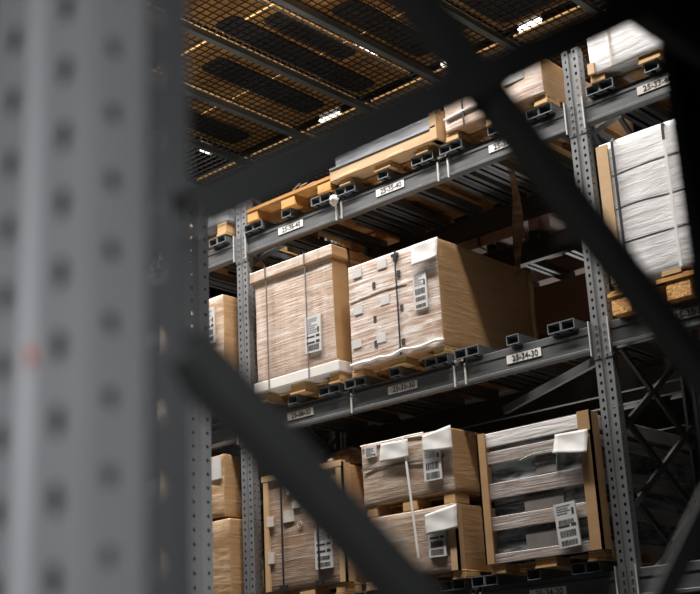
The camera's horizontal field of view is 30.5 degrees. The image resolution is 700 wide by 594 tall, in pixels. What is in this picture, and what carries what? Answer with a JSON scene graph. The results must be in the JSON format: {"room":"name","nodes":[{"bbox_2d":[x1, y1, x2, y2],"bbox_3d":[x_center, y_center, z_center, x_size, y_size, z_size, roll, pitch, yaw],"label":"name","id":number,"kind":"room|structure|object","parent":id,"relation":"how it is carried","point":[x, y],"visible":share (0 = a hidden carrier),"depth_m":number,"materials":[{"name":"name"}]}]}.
{"room":"warehouse","nodes":[
{"label":"warehouse","id":0,"kind":"room"},
{"bbox_2d":[8,0,601,272],"bbox_3d":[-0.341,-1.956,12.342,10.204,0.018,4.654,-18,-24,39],"label":"ceiling","id":1,"kind":"structure","parent":0,"point":[220,1],"depth_m":11.73,"materials":[{"name":"black metal"}]},
{"bbox_2d":[189,109,249,143],"bbox_3d":[-1.479,-1.734,12.906,0.300,0.015,1.100,-18,-24,39],"label":"rubber mat","id":2,"kind":"object","parent":1,"relation":"on","point":[196,113],"visible":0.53,"depth_m":13.01,"materials":[{"name":"black"}]},
{"bbox_2d":[152,71,306,138],"bbox_3d":[-0.852,-1.745,12.771,0.060,0.067,4.650,-18,-24,39],"label":"trim","id":3,"kind":"structure","parent":1,"relation":"attached to","point":[195,93],"depth_m":12.53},
{"bbox_2d":[188,0,270,31],"bbox_3d":[-1.200,-2.485,10.713,0.635,0.018,0.900,-18,-24,39],"label":"board","id":4,"kind":"object","parent":1,"relation":"on","point":[198,2],"visible":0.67,"depth_m":10.88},
{"bbox_2d":[152,129,310,186],"bbox_3d":[-1.470,-1.541,13.301,0.060,0.067,4.650,-18,-24,39],"label":"trim","id":5,"kind":"structure","parent":1,"relation":"attached to","point":[194,143],"depth_m":13.38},
{"bbox_2d":[188,34,288,97],"bbox_3d":[-1.157,-2.113,11.862,0.815,0.018,0.900,-18,-24,39],"label":"board","id":6,"kind":"object","parent":1,"relation":"on","point":[210,45],"visible":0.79,"depth_m":11.83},
{"bbox_2d":[189,100,291,151],"bbox_3d":[-1.175,-1.724,13.051,0.780,0.018,0.880,-18,-24,39],"label":"board","id":7,"kind":"object","parent":1,"relation":"on","point":[212,109],"visible":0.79,"depth_m":13.06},
{"bbox_2d":[152,6,371,110],"bbox_3d":[-0.207,-1.958,12.219,0.060,0.067,4.650,-18,-24,39],"label":"trim","id":8,"kind":"structure","parent":1,"relation":"attached to","point":[196,31],"depth_m":11.67,"materials":[{"name":"metal"}]},
{"bbox_2d":[201,57,322,112],"bbox_3d":[-0.810,-1.997,12.204,0.300,0.015,1.400,-18,-24,39],"label":"rubber mat","id":9,"kind":"object","parent":1,"relation":"on","point":[218,60],"visible":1,"depth_m":12.15,"materials":[{"name":"black"}]},
{"bbox_2d":[222,4,344,65],"bbox_3d":[-0.579,-2.303,11.367,0.635,0.018,0.900,-18,-24,39],"label":"board","id":10,"kind":"object","parent":1,"relation":"on","point":[278,8],"visible":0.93,"depth_m":11.17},
{"bbox_2d":[232,69,355,125],"bbox_3d":[-0.543,-1.933,12.509,0.815,0.018,0.880,-18,-24,39],"label":"board","id":11,"kind":"object","parent":1,"relation":"on","point":[278,76],"visible":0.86,"depth_m":12.58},
{"bbox_2d":[217,16,373,91],"bbox_3d":[-0.464,-2.185,11.682,0.280,0.015,1.850,-18,-24,39],"label":"rubber mat","id":12,"kind":"object","parent":1,"relation":"on","point":[233,19],"visible":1,"depth_m":11.60,"materials":[{"name":"black"}]},
{"bbox_2d":[264,13,355,58],"bbox_3d":[-0.342,-2.299,11.352,0.210,0.015,1.000,-18,-24,39],"label":"rubber mat","id":13,"kind":"object","parent":1,"relation":"on","point":[271,18],"visible":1,"depth_m":11.32,"materials":[{"name":"black"}]},
{"bbox_2d":[295,0,397,32],"bbox_3d":[0.075,-2.519,10.807,0.900,0.018,0.900,-18,-24,39],"label":"board","id":14,"kind":"object","parent":1,"relation":"on","point":[377,2],"visible":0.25,"depth_m":10.93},
{"bbox_2d":[297,41,409,96],"bbox_3d":[0.035,-2.123,12.014,0.635,0.018,0.880,-18,-24,39],"label":"board","id":15,"kind":"object","parent":1,"relation":"on","point":[345,42],"visible":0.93,"depth_m":11.97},
{"bbox_2d":[272,0,440,80],"bbox_3d":[0.430,-2.168,11.673,0.060,0.067,4.650,-18,-24,39],"label":"trim","id":16,"kind":"structure","parent":1,"relation":"attached to","point":[293,5],"depth_m":11.26,"materials":[{"name":"metal"}]},
{"bbox_2d":[332,0,428,56],"bbox_3d":[0.329,-2.352,11.293,0.300,0.015,1.200,-18,-24,39],"label":"rubber mat","id":17,"kind":"object","parent":1,"relation":"on","point":[350,3],"visible":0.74,"depth_m":11.21,"materials":[{"name":"black"}]},
{"bbox_2d":[361,1,494,66],"bbox_3d":[0.689,-2.339,11.454,0.900,0.018,0.880,-18,-24,39],"label":"board","id":18,"kind":"object","parent":1,"relation":"on","point":[398,16],"visible":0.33,"depth_m":11.57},
{"bbox_2d":[445,2,515,47],"bbox_3d":[1.056,-2.374,11.136,0.060,0.067,4.650,-18,-24,39],"label":"trim","id":19,"kind":"structure","parent":1,"relation":"attached to","point":[465,19],"depth_m":11.20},
{"bbox_2d":[463,0,555,22],"bbox_3d":[1.237,-2.567,10.772,0.600,0.015,1.000,-18,-24,39],"label":"rubber mat","id":20,"kind":"object","parent":1,"relation":"on","point":[512,3],"visible":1,"depth_m":11.03,"materials":[{"name":"black"}]},
{"bbox_2d":[452,0,568,30],"bbox_3d":[1.359,-2.560,10.880,0.800,0.018,0.880,-18,-24,39],"label":"board","id":21,"kind":"object","parent":1,"relation":"on","point":[454,1],"visible":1,"depth_m":11.18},
{"bbox_2d":[513,6,588,64],"bbox_3d":[2.047,-2.358,11.605,0.800,0.018,0.840,-18,-24,39],"label":"board","id":22,"kind":"object","parent":1,"relation":"on","point":[572,9],"visible":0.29,"depth_m":11.39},
{"bbox_2d":[154,123,695,572],"bbox_3d":[6.568,1.018,16.248,28.000,10.500,0.200,-18,-24,39],"label":"wall","id":23,"kind":"structure","parent":0,"point":[213,292],"depth_m":20.52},
{"bbox_3d":[-0.528,3.942,6.839,28.000,0.200,22.000,-18,-24,39],"label":"floor","id":24,"kind":"structure","parent":0,"visible":0},
{"bbox_2d":[1,166,213,593],"bbox_3d":[-0.831,1.078,4.169,0.160,3.614,0.960,-18,-24,39],"label":"upright","id":25,"kind":"object","parent":24,"relation":"on","point":[201,425],"visible":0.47,"depth_m":4.62,"materials":[{"name":"grey paint"}]},
{"bbox_2d":[236,203,346,593],"bbox_3d":[-0.356,1.827,9.415,0.160,5.395,1.120,-18,-24,39],"label":"frame","id":26,"kind":"object","parent":24,"relation":"on","point":[248,473],"visible":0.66,"depth_m":9.45,"materials":[{"name":"grey paint"}]},
{"bbox_2d":[153,236,240,278],"bbox_3d":[-1.906,-0.001,10.666,2.955,0.230,0.076,-18,-24,39],"label":"beam","id":27,"kind":"structure","parent":26,"relation":"attached to","point":[230,253],"depth_m":9.84,"materials":[{"name":"grey metal"}]},
{"bbox_2d":[209,271,249,290],"bbox_3d":[-1.137,-0.167,10.681,0.092,0.061,1.084,-18,-24,39],"label":"support bar","id":28,"kind":"object","parent":27,"relation":"on","point":[214,277],"visible":0.16,"depth_m":10.73,"materials":[{"name":"metal"}]},
{"bbox_2d":[191,222,298,277],"bbox_3d":[-0.845,-0.318,10.518,0.800,0.100,1.200,-18,-24,39],"label":"wooden pallet","id":29,"kind":"object","parent":28,"relation":"on","point":[227,228],"visible":0.15,"depth_m":10.10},
{"bbox_2d":[217,234,296,262],"bbox_3d":[-0.622,-0.337,10.239,0.092,0.061,1.084,-18,-24,39],"label":"support bar","id":30,"kind":"object","parent":27,"relation":"on","point":[279,256],"visible":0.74,"depth_m":10.21,"materials":[{"name":"metal"}]},
{"bbox_2d":[193,427,231,449],"bbox_3d":[-1.839,1.329,10.233,2.955,0.230,0.076,-18,-24,39],"label":"beam","id":31,"kind":"structure","parent":26,"relation":"attached to","point":[218,440],"depth_m":9.48,"materials":[{"name":"grey metal"}]},
{"bbox_2d":[298,427,329,439],"bbox_3d":[-0.555,0.993,9.806,0.092,0.061,1.084,-18,-24,39],"label":"support bar","id":32,"kind":"object","parent":31,"relation":"on","point":[306,431],"visible":0.14,"depth_m":10.05,"materials":[{"name":"metal"}]},
{"bbox_2d":[193,417,332,433],"bbox_3d":[-0.772,1.018,10.057,0.800,0.070,1.200,-18,-24,39],"label":"wooden pallet","id":33,"kind":"object","parent":32,"relation":"on","point":[331,431],"visible":0.02,"depth_m":10.11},
{"bbox_2d":[191,294,284,404],"bbox_3d":[-0.828,0.578,10.177,0.769,0.844,1.212,-18,-24,39],"label":"carton","id":34,"kind":"object","parent":33,"relation":"on","point":[223,309],"visible":0.06,"depth_m":9.65,"materials":[{"name":"cardboard"}]},
{"bbox_2d":[242,103,576,262],"bbox_3d":[0.289,-0.725,8.786,2.965,0.230,0.076,-18,-24,39],"label":"beam","id":35,"kind":"structure","parent":26,"relation":"attached to","point":[558,125],"depth_m":8.74,"materials":[{"name":"grey metal"}]},
{"bbox_2d":[253,219,358,252],"bbox_3d":[-0.327,-0.434,9.987,0.092,0.061,1.084,-18,-24,39],"label":"support bar","id":36,"kind":"object","parent":35,"relation":"on","point":[308,241],"visible":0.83,"depth_m":9.95,"materials":[{"name":"metal"}]},
{"bbox_2d":[246,176,433,253],"bbox_3d":[-0.055,-0.590,9.817,0.860,0.105,1.200,-18,-24,39],"label":"wooden pallet","id":37,"kind":"object","parent":36,"relation":"on","point":[299,199],"visible":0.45,"depth_m":9.61,"materials":[{"name":"wood"}]},
{"bbox_2d":[282,207,387,249],"bbox_3d":[-0.102,-0.508,9.794,0.092,0.061,1.084,-18,-24,39],"label":"support bar","id":38,"kind":"object","parent":35,"relation":"on","point":[336,230],"visible":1,"depth_m":9.86,"materials":[{"name":"metal"}]},
{"bbox_2d":[311,195,413,239],"bbox_3d":[0.118,-0.581,9.605,0.092,0.061,1.084,-18,-24,39],"label":"support bar","id":39,"kind":"object","parent":35,"relation":"on","point":[315,202],"visible":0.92,"depth_m":9.66,"materials":[{"name":"metal"}]},
{"bbox_2d":[320,191,425,236],"bbox_3d":[0.189,-0.604,9.545,0.092,0.061,1.084,-18,-24,39],"label":"support bar","id":40,"kind":"object","parent":35,"relation":"on","point":[373,216],"visible":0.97,"depth_m":9.62,"materials":[{"name":"metal"}]},
{"bbox_2d":[335,185,437,231],"bbox_3d":[0.295,-0.639,9.453,0.092,0.061,1.084,-18,-24,39],"label":"support bar","id":41,"kind":"object","parent":35,"relation":"on","point":[340,191],"visible":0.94,"depth_m":9.52,"materials":[{"name":"metal"}]},
{"bbox_2d":[345,181,450,227],"bbox_3d":[0.365,-0.663,9.393,0.092,0.061,1.084,-18,-24,39],"label":"support bar","id":42,"kind":"object","parent":35,"relation":"on","point":[405,208],"visible":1,"depth_m":9.46,"materials":[{"name":"metal"}]},
{"bbox_2d":[377,168,482,216],"bbox_3d":[0.590,-0.737,9.201,0.092,0.061,1.084,-18,-24,39],"label":"support bar","id":43,"kind":"object","parent":35,"relation":"on","point":[433,194],"visible":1,"depth_m":9.27,"materials":[{"name":"metal"}]},
{"bbox_2d":[339,145,529,225],"bbox_3d":[0.623,-0.780,9.241,0.800,0.045,1.200,-18,-24,39],"label":"wooden pallet","id":44,"kind":"object","parent":43,"relation":"on","point":[487,204],"visible":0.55,"depth_m":9.33,"materials":[{"name":"wood"}]},
{"bbox_2d":[329,115,484,211],"bbox_3d":[0.603,-0.922,9.248,0.980,0.230,1.172,-18,-24,39],"label":"tray","id":45,"kind":"object","parent":44,"relation":"on","point":[400,150],"visible":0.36,"depth_m":8.78,"materials":[{"name":"cardboard"}]},
{"bbox_2d":[411,154,512,204],"bbox_3d":[0.811,-0.810,9.011,0.092,0.061,1.084,-18,-24,39],"label":"support bar","id":46,"kind":"object","parent":35,"relation":"on","point":[416,162],"visible":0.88,"depth_m":9.07,"materials":[{"name":"metal"}]},
{"bbox_2d":[422,150,526,200],"bbox_3d":[0.881,-0.833,8.952,0.092,0.061,1.084,-18,-24,39],"label":"support bar","id":47,"kind":"object","parent":35,"relation":"on","point":[478,179],"visible":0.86,"depth_m":8.99,"materials":[{"name":"metal"}]},
{"bbox_2d":[439,143,537,195],"bbox_3d":[0.988,-0.868,8.860,0.092,0.061,1.084,-18,-24,39],"label":"support bar","id":48,"kind":"object","parent":35,"relation":"on","point":[443,149],"visible":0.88,"depth_m":8.89,"materials":[{"name":"metal"}]},
{"bbox_2d":[450,138,534,188],"bbox_3d":[1.058,-0.891,8.800,0.092,0.061,1.084,-18,-24,39],"label":"support bar","id":49,"kind":"object","parent":35,"relation":"on","point":[504,167],"visible":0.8,"depth_m":8.75,"materials":[{"name":"metal"}]},
{"bbox_2d":[509,171,523,274],"bbox_3d":[1.129,-0.508,8.698,0.106,0.740,0.026,-18,-24,39],"label":"strip","id":50,"kind":"object","parent":49,"relation":"hanging from","point":[517,216],"visible":1,"depth_m":8.69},
{"bbox_2d":[487,128,587,171],"bbox_3d":[1.282,-0.965,8.608,0.092,0.061,1.084,-18,-24,39],"label":"support bar","id":51,"kind":"object","parent":35,"relation":"on","point":[569,161],"visible":0.2,"depth_m":8.75,"materials":[{"name":"metal"}]},
{"bbox_2d":[446,94,623,168],"bbox_3d":[1.327,-1.019,8.633,0.800,0.055,1.200,-18,-24,39],"label":"wooden pallet","id":52,"kind":"object","parent":51,"relation":"on","point":[562,148],"visible":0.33,"depth_m":8.48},
{"bbox_2d":[443,62,633,156],"bbox_3d":[1.278,-1.196,8.652,0.806,0.292,1.145,-18,-24,39],"label":"bundle","id":53,"kind":"object","parent":52,"relation":"on","point":[548,79],"visible":0.2,"depth_m":8.15,"materials":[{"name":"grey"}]},
{"bbox_2d":[538,102,617,145],"bbox_3d":[1.573,-1.061,8.358,0.092,0.061,1.084,-18,-24,39],"label":"support bar","id":54,"kind":"object","parent":35,"relation":"on","point":[547,109],"visible":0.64,"depth_m":8.03,"materials":[{"name":"metal"}]},
{"bbox_2d":[281,321,601,427],"bbox_3d":[0.356,0.605,8.352,2.965,0.230,0.076,-18,-24,39],"label":"beam","id":55,"kind":"structure","parent":26,"relation":"attached to","point":[583,342],"depth_m":8.08,"materials":[{"name":"grey metal"}]},
{"bbox_2d":[277,404,367,430],"bbox_3d":[-0.260,0.895,9.553,0.092,0.061,1.084,-18,-24,39],"label":"support bar","id":56,"kind":"object","parent":55,"relation":"on","point":[345,423],"visible":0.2,"depth_m":9.76,"materials":[{"name":"metal"}]},
{"bbox_2d":[288,394,397,423],"bbox_3d":[-0.035,0.821,9.361,0.092,0.061,1.084,-18,-24,39],"label":"support bar","id":57,"kind":"object","parent":55,"relation":"on","point":[371,415],"visible":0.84,"depth_m":9.50,"materials":[{"name":"metal"}]},
{"bbox_2d":[329,382,438,413],"bbox_3d":[0.256,0.725,9.111,0.092,0.061,1.084,-18,-24,39],"label":"support bar","id":58,"kind":"object","parent":55,"relation":"on","point":[336,388],"visible":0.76,"depth_m":9.21,"materials":[{"name":"metal"}]},
{"bbox_2d":[266,371,408,424],"bbox_3d":[0.038,0.749,9.363,0.800,0.072,1.200,-18,-24,39],"label":"wooden pallet","id":59,"kind":"object","parent":58,"relation":"on","point":[306,388],"visible":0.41,"depth_m":8.96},
{"bbox_2d":[258,360,352,393],"bbox_3d":[0.022,0.677,9.377,0.835,0.075,1.200,-18,-24,39],"label":"tray","id":60,"kind":"object","parent":59,"relation":"on","point":[317,372],"depth_m":8.92,"materials":[{"name":"white plastic"}]},
{"bbox_2d":[250,244,375,393],"bbox_3d":[-0.001,0.275,9.504,0.854,0.920,1.220,-18,-24,39],"label":"carton","id":61,"kind":"object","parent":59,"relation":"on","point":[303,306],"visible":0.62,"depth_m":9.04,"materials":[{"name":"brown cardboard"}]},
{"bbox_2d":[355,375,464,407],"bbox_3d":[0.432,0.667,8.960,0.092,0.061,1.084,-18,-24,39],"label":"support bar","id":62,"kind":"object","parent":55,"relation":"on","point":[441,399],"visible":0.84,"depth_m":9.10,"materials":[{"name":"metal"}]},
{"bbox_2d":[389,366,498,399],"bbox_3d":[0.657,0.593,8.767,0.092,0.061,1.084,-18,-24,39],"label":"support bar","id":63,"kind":"object","parent":55,"relation":"on","point":[477,391],"visible":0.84,"depth_m":8.90,"materials":[{"name":"metal"}]},
{"bbox_2d":[352,346,512,401],"bbox_3d":[0.709,0.541,8.784,0.800,0.045,1.200,-18,-24,39],"label":"wooden pallet","id":64,"kind":"object","parent":63,"relation":"on","point":[407,362],"visible":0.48,"depth_m":8.56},
{"bbox_2d":[348,237,538,372],"bbox_3d":[0.642,0.143,8.826,0.827,0.744,1.104,-18,-24,39],"label":"stack","id":65,"kind":"object","parent":64,"relation":"on","point":[415,300],"visible":0.75,"depth_m":8.49,"materials":[{"name":"brown cardboard"}]},
{"bbox_2d":[425,356,529,391],"bbox_3d":[0.878,0.520,8.578,0.092,0.061,1.084,-18,-24,39],"label":"support bar","id":66,"kind":"object","parent":55,"relation":"on","point":[430,362],"visible":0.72,"depth_m":8.67,"materials":[{"name":"metal"}]},
{"bbox_2d":[436,352,543,388],"bbox_3d":[0.948,0.497,8.518,0.092,0.061,1.084,-18,-24,39],"label":"support bar","id":67,"kind":"object","parent":55,"relation":"on","point":[446,358],"visible":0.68,"depth_m":8.62,"materials":[{"name":"metal"}]},
{"bbox_2d":[454,347,550,383],"bbox_3d":[1.055,0.462,8.427,0.092,0.061,1.084,-18,-24,39],"label":"support bar","id":68,"kind":"object","parent":55,"relation":"on","point":[460,353],"visible":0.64,"depth_m":8.51,"materials":[{"name":"metal"}]},
{"bbox_2d":[466,344,574,379],"bbox_3d":[1.125,0.439,8.367,0.092,0.061,1.084,-18,-24,39],"label":"support bar","id":69,"kind":"object","parent":55,"relation":"on","point":[551,372],"visible":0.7,"depth_m":8.44,"materials":[{"name":"metal"}]},
{"bbox_2d":[503,357,595,413],"bbox_3d":[1.244,0.561,8.050,0.030,0.050,1.287,3,-19,-18],"label":"brace","id":70,"kind":"object","parent":55,"relation":"attached to","point":[589,364],"visible":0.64,"depth_m":8.00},
{"bbox_2d":[506,333,609,371],"bbox_3d":[1.350,0.364,8.174,0.092,0.061,1.084,-18,-24,39],"label":"support bar","id":71,"kind":"object","parent":55,"relation":"on","point":[513,340],"visible":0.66,"depth_m":7.85,"materials":[{"name":"metal"}]},
{"bbox_2d":[560,318,665,359],"bbox_3d":[1.641,0.268,7.925,0.092,0.061,1.084,-18,-24,39],"label":"support bar","id":72,"kind":"object","parent":55,"relation":"on","point":[642,349],"visible":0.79,"depth_m":8.06,"materials":[{"name":"metal"}]},
{"bbox_2d":[365,173,597,257],"bbox_3d":[0.972,-0.539,9.511,2.865,0.160,0.050,-18,-24,39],"label":"beam","id":73,"kind":"structure","parent":26,"relation":"attached to","point":[533,206],"depth_m":9.50,"materials":[{"name":"metal"}]},
{"bbox_2d":[346,357,679,447],"bbox_3d":[1.039,0.791,9.077,2.865,0.160,0.050,-18,-24,39],"label":"beam","id":74,"kind":"structure","parent":26,"relation":"attached to","point":[582,389],"depth_m":9.03,"materials":[{"name":"metal"}]},
{"bbox_2d":[445,566,628,593],"bbox_3d":[0.423,1.934,7.918,2.965,0.230,0.076,-18,-24,39],"label":"beam","id":75,"kind":"structure","parent":26,"relation":"attached to","point":[610,582],"depth_m":7.22,"materials":[{"name":"grey metal"}]},
{"bbox_2d":[452,578,471,589],"bbox_3d":[1.015,1.826,8.085,0.092,0.061,1.084,-18,-24,39],"label":"support bar","id":76,"kind":"object","parent":75,"relation":"on","point":[458,584],"visible":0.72,"depth_m":7.72,"materials":[{"name":"metal"}]},
{"bbox_2d":[366,569,492,590],"bbox_3d":[0.798,1.861,8.333,0.800,0.050,1.200,-18,-24,39],"label":"wooden pallet","id":77,"kind":"object","parent":76,"relation":"on","point":[466,573],"visible":0.19,"depth_m":7.74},
{"bbox_2d":[378,503,528,575],"bbox_3d":[0.727,1.616,8.307,0.753,0.406,1.066,-18,-24,39],"label":"box","id":78,"kind":"object","parent":77,"relation":"on","point":[450,537],"visible":0.42,"depth_m":7.85,"materials":[{"name":"cardboard"}]},
{"bbox_2d":[369,491,494,516],"bbox_3d":[0.778,1.421,8.479,0.720,0.072,1.194,-18,-24,39],"label":"wooden pallet","id":79,"kind":"object","parent":78,"relation":"on","point":[453,496],"visible":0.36,"depth_m":8.07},
{"bbox_2d":[360,425,491,506],"bbox_3d":[0.693,1.170,8.463,0.794,0.400,1.070,-18,-24,39],"label":"box","id":80,"kind":"object","parent":79,"relation":"on","point":[443,460],"visible":0.69,"depth_m":8.05,"materials":[{"name":"brown cardboard"}]},
{"bbox_2d":[484,574,527,585],"bbox_3d":[1.192,1.768,7.933,0.092,0.061,1.084,-18,-24,39],"label":"support bar","id":81,"kind":"object","parent":75,"relation":"on","point":[493,579],"visible":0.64,"depth_m":7.60,"materials":[{"name":"metal"}]},
{"bbox_2d":[527,568,575,580],"bbox_3d":[1.417,1.694,7.741,0.092,0.061,1.084,-18,-24,39],"label":"support bar","id":82,"kind":"object","parent":75,"relation":"on","point":[532,574],"visible":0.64,"depth_m":7.41,"materials":[{"name":"metal"}]},
{"bbox_2d":[585,560,651,573],"bbox_3d":[1.708,1.598,7.491,0.092,0.061,1.084,-18,-24,39],"label":"support bar","id":83,"kind":"object","parent":75,"relation":"on","point":[599,566],"visible":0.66,"depth_m":7.15,"materials":[{"name":"metal"}]},
{"bbox_2d":[492,549,696,575],"bbox_3d":[1.513,1.623,7.721,0.760,0.055,1.200,-18,-24,39],"label":"wooden pallet","id":84,"kind":"object","parent":83,"relation":"on","point":[554,562],"visible":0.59,"depth_m":7.36,"materials":[{"name":"wood"}]},
{"bbox_2d":[476,409,699,564],"bbox_3d":[1.462,1.217,7.818,0.804,0.780,1.241,-18,-24,39],"label":"crate","id":85,"kind":"object","parent":84,"relation":"on","point":[549,488],"visible":0.78,"depth_m":7.46,"materials":[{"name":"brown wood"}]},
{"bbox_3d":[-1.772,2.658,9.799,2.955,0.230,0.076,-18,-24,39],"label":"beam","id":86,"kind":"structure","parent":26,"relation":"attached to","visible":0},
{"bbox_3d":[-0.488,2.322,9.372,0.092,0.061,1.084,-18,-24,39],"label":"support bar","id":87,"kind":"object","parent":86,"relation":"on","visible":0},
{"bbox_3d":[-0.705,2.347,9.623,0.800,0.070,1.200,-18,-24,39],"label":"wooden pallet","id":88,"kind":"object","parent":87,"relation":"on","visible":0},
{"bbox_2d":[212,518,269,593],"bbox_3d":[-0.727,2.038,9.689,0.788,0.560,1.203,-18,-24,39],"label":"carton","id":89,"kind":"object","parent":88,"relation":"on","point":[228,574],"visible":0.24,"depth_m":9.09,"materials":[{"name":"cardboard"}]},
{"bbox_2d":[211,454,262,521],"bbox_3d":[-0.779,1.543,9.878,0.752,0.461,1.191,-18,-24,39],"label":"carton","id":90,"kind":"object","parent":89,"relation":"on","point":[226,468],"visible":0.12,"depth_m":9.29,"materials":[{"name":"cardboard"}]},
{"bbox_2d":[0,0,699,593],"bbox_3d":[0.186,0.332,1.208,0.160,3.100,1.215,-18,-24,39],"label":"frame","id":91,"kind":"object","parent":24,"relation":"on","point":[82,373],"visible":1,"depth_m":0.90,"materials":[{"name":"grey paint"}]},
{"bbox_2d":[363,246,441,427],"bbox_3d":[0.535,2.088,10.354,0.160,5.395,1.120,-18,-24,39],"label":"frame","id":92,"kind":"object","parent":24,"relation":"on","point":[364,247],"visible":0.02,"depth_m":10.71,"materials":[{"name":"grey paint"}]},
{"bbox_2d":[484,229,580,266],"bbox_3d":[1.197,-0.285,9.676,2.853,0.160,0.050,-18,-24,39],"label":"beam","id":93,"kind":"structure","parent":92,"relation":"attached to","point":[560,242],"depth_m":9.46,"materials":[{"name":"metal"}]},
{"bbox_2d":[486,242,574,279],"bbox_3d":[1.438,-0.269,10.122,0.092,0.061,1.084,-18,-24,39],"label":"support bar","id":94,"kind":"object","parent":93,"relation":"on","point":[544,267],"visible":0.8,"depth_m":10.21,"materials":[{"name":"metal"}]},
{"bbox_2d":[528,228,583,260],"bbox_3d":[1.718,-0.361,9.882,0.092,0.061,1.084,-18,-24,39],"label":"support bar","id":95,"kind":"object","parent":93,"relation":"on","point":[536,233],"visible":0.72,"depth_m":9.58,"materials":[{"name":"metal"}]},
{"bbox_2d":[456,212,584,285],"bbox_3d":[1.498,-0.381,10.156,0.800,0.170,1.200,-18,-24,39],"label":"wooden pallet","id":96,"kind":"object","parent":95,"relation":"on","point":[549,222],"visible":0.27,"depth_m":9.85,"materials":[{"name":"brown wood"}]},
{"bbox_2d":[461,380,680,433],"bbox_3d":[1.255,0.854,9.305,2.853,0.160,0.050,-18,-24,39],"label":"beam","id":97,"kind":"structure","parent":92,"relation":"attached to","point":[674,387],"depth_m":9.06,"materials":[{"name":"metal"}]},
{"bbox_3d":[1.717,0.798,9.561,0.092,0.061,1.084,-18,-24,39],"label":"support bar","id":98,"kind":"object","parent":97,"relation":"on","visible":0},
{"bbox_2d":[534,271,696,409],"bbox_3d":[1.993,0.314,9.446,0.892,0.763,1.139,-18,-24,39],"label":"carton","id":99,"kind":"object","parent":98,"relation":"on","point":[567,298],"visible":0.16,"depth_m":9.20,"materials":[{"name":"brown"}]},
{"bbox_2d":[628,403,685,430],"bbox_3d":[1.929,1.052,10.016,2.853,0.160,0.050,-18,-24,39],"label":"beam","id":100,"kind":"structure","parent":92,"relation":"attached to","point":[657,419],"depth_m":9.65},
{"bbox_2d":[562,49,699,593],"bbox_3d":[1.843,1.102,7.532,0.160,5.395,1.120,-18,-24,39],"label":"frame","id":101,"kind":"object","parent":24,"relation":"on","point":[691,402],"visible":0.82,"depth_m":7.48,"materials":[{"name":"grey paint"}]},
{"bbox_2d":[576,70,667,134],"bbox_3d":[2.486,-1.450,6.903,2.960,0.230,0.076,-18,-24,39],"label":"beam","id":102,"kind":"structure","parent":101,"relation":"attached to","point":[650,89],"depth_m":7.64,"materials":[{"name":"grey metal"}]},
{"bbox_2d":[585,82,657,128],"bbox_3d":[1.828,-1.145,8.141,0.092,0.061,1.084,-18,-24,39],"label":"support bar","id":103,"kind":"object","parent":102,"relation":"on","point":[592,91],"visible":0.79,"depth_m":8.07,"materials":[{"name":"metal"}]},
{"bbox_2d":[599,77,670,123],"bbox_3d":[1.898,-1.168,8.081,0.092,0.061,1.084,-18,-24,39],"label":"support bar","id":104,"kind":"object","parent":102,"relation":"on","point":[657,114],"visible":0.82,"depth_m":8.02,"materials":[{"name":"metal"}]},
{"bbox_2d":[644,58,663,75],"bbox_3d":[2.122,-1.242,7.888,0.092,0.061,1.084,-18,-24,39],"label":"support bar","id":105,"kind":"object","parent":102,"relation":"on","point":[654,66],"visible":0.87,"depth_m":7.53,"materials":[{"name":"metal"}]},
{"bbox_2d":[590,49,669,111],"bbox_3d":[2.148,-1.286,7.935,0.800,0.050,1.200,-18,-24,39],"label":"wooden pallet","id":106,"kind":"object","parent":105,"relation":"on","point":[636,74],"visible":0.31,"depth_m":7.73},
{"bbox_2d":[587,24,668,105],"bbox_3d":[2.121,-1.502,7.975,0.805,0.388,1.185,-18,-24,39],"label":"load","id":107,"kind":"object","parent":106,"relation":"on","point":[617,53],"visible":0.27,"depth_m":7.66,"materials":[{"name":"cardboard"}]},
{"bbox_2d":[601,298,699,356],"bbox_3d":[2.553,-0.120,6.470,2.960,0.230,0.076,-18,-24,39],"label":"beam","id":108,"kind":"structure","parent":101,"relation":"attached to","point":[625,331],"depth_m":7.29,"materials":[{"name":"grey metal"}]},
{"bbox_2d":[607,270,699,334],"bbox_3d":[2.220,0.050,7.481,0.920,0.145,1.201,-18,-24,39],"label":"pallet","id":109,"kind":"object","parent":108,"relation":"on","point":[679,287],"visible":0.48,"depth_m":7.09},
{"bbox_2d":[594,120,691,303],"bbox_3d":[2.166,-0.456,7.631,0.833,0.914,1.196,-18,-24,39],"label":"load","id":110,"kind":"object","parent":109,"relation":"on","point":[639,188],"visible":0.57,"depth_m":7.31,"materials":[{"name":"grey"}]},
{"bbox_2d":[628,560,699,593],"bbox_3d":[2.620,1.210,6.036,2.960,0.230,0.076,-18,-24,39],"label":"beam","id":111,"kind":"structure","parent":101,"relation":"attached to","point":[643,580],"depth_m":6.89,"materials":[{"name":"grey metal"}]},
{"bbox_3d":[1.106,2.120,8.644,2.865,0.160,0.050,-18,-24,39],"label":"beam","id":112,"kind":"structure","parent":0,"visible":0},
{"bbox_3d":[0.323,2.055,8.678,0.092,0.061,1.084,-18,-24,39],"label":"support bar","id":113,"kind":"object","parent":112,"relation":"on","visible":0},
{"bbox_2d":[270,582,366,593],"bbox_3d":[0.119,2.073,8.918,0.720,0.075,1.200,-18,-24,39],"label":"wooden pallet","id":114,"kind":"object","parent":113,"relation":"on","point":[343,587],"visible":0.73,"depth_m":8.47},
{"bbox_2d":[261,459,400,592],"bbox_3d":[0.058,1.647,9.013,0.765,0.800,1.146,-18,-24,39],"label":"box","id":115,"kind":"object","parent":114,"relation":"on","point":[295,557],"visible":0.36,"depth_m":8.62,"materials":[{"name":"cardboard"}]},
{"bbox_2d":[327,446,362,466],"bbox_3d":[0.045,1.113,8.909,0.353,0.157,0.504,-18,-24,39],"label":"bundle","id":116,"kind":"object","parent":115,"relation":"on","point":[352,455],"visible":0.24,"depth_m":8.74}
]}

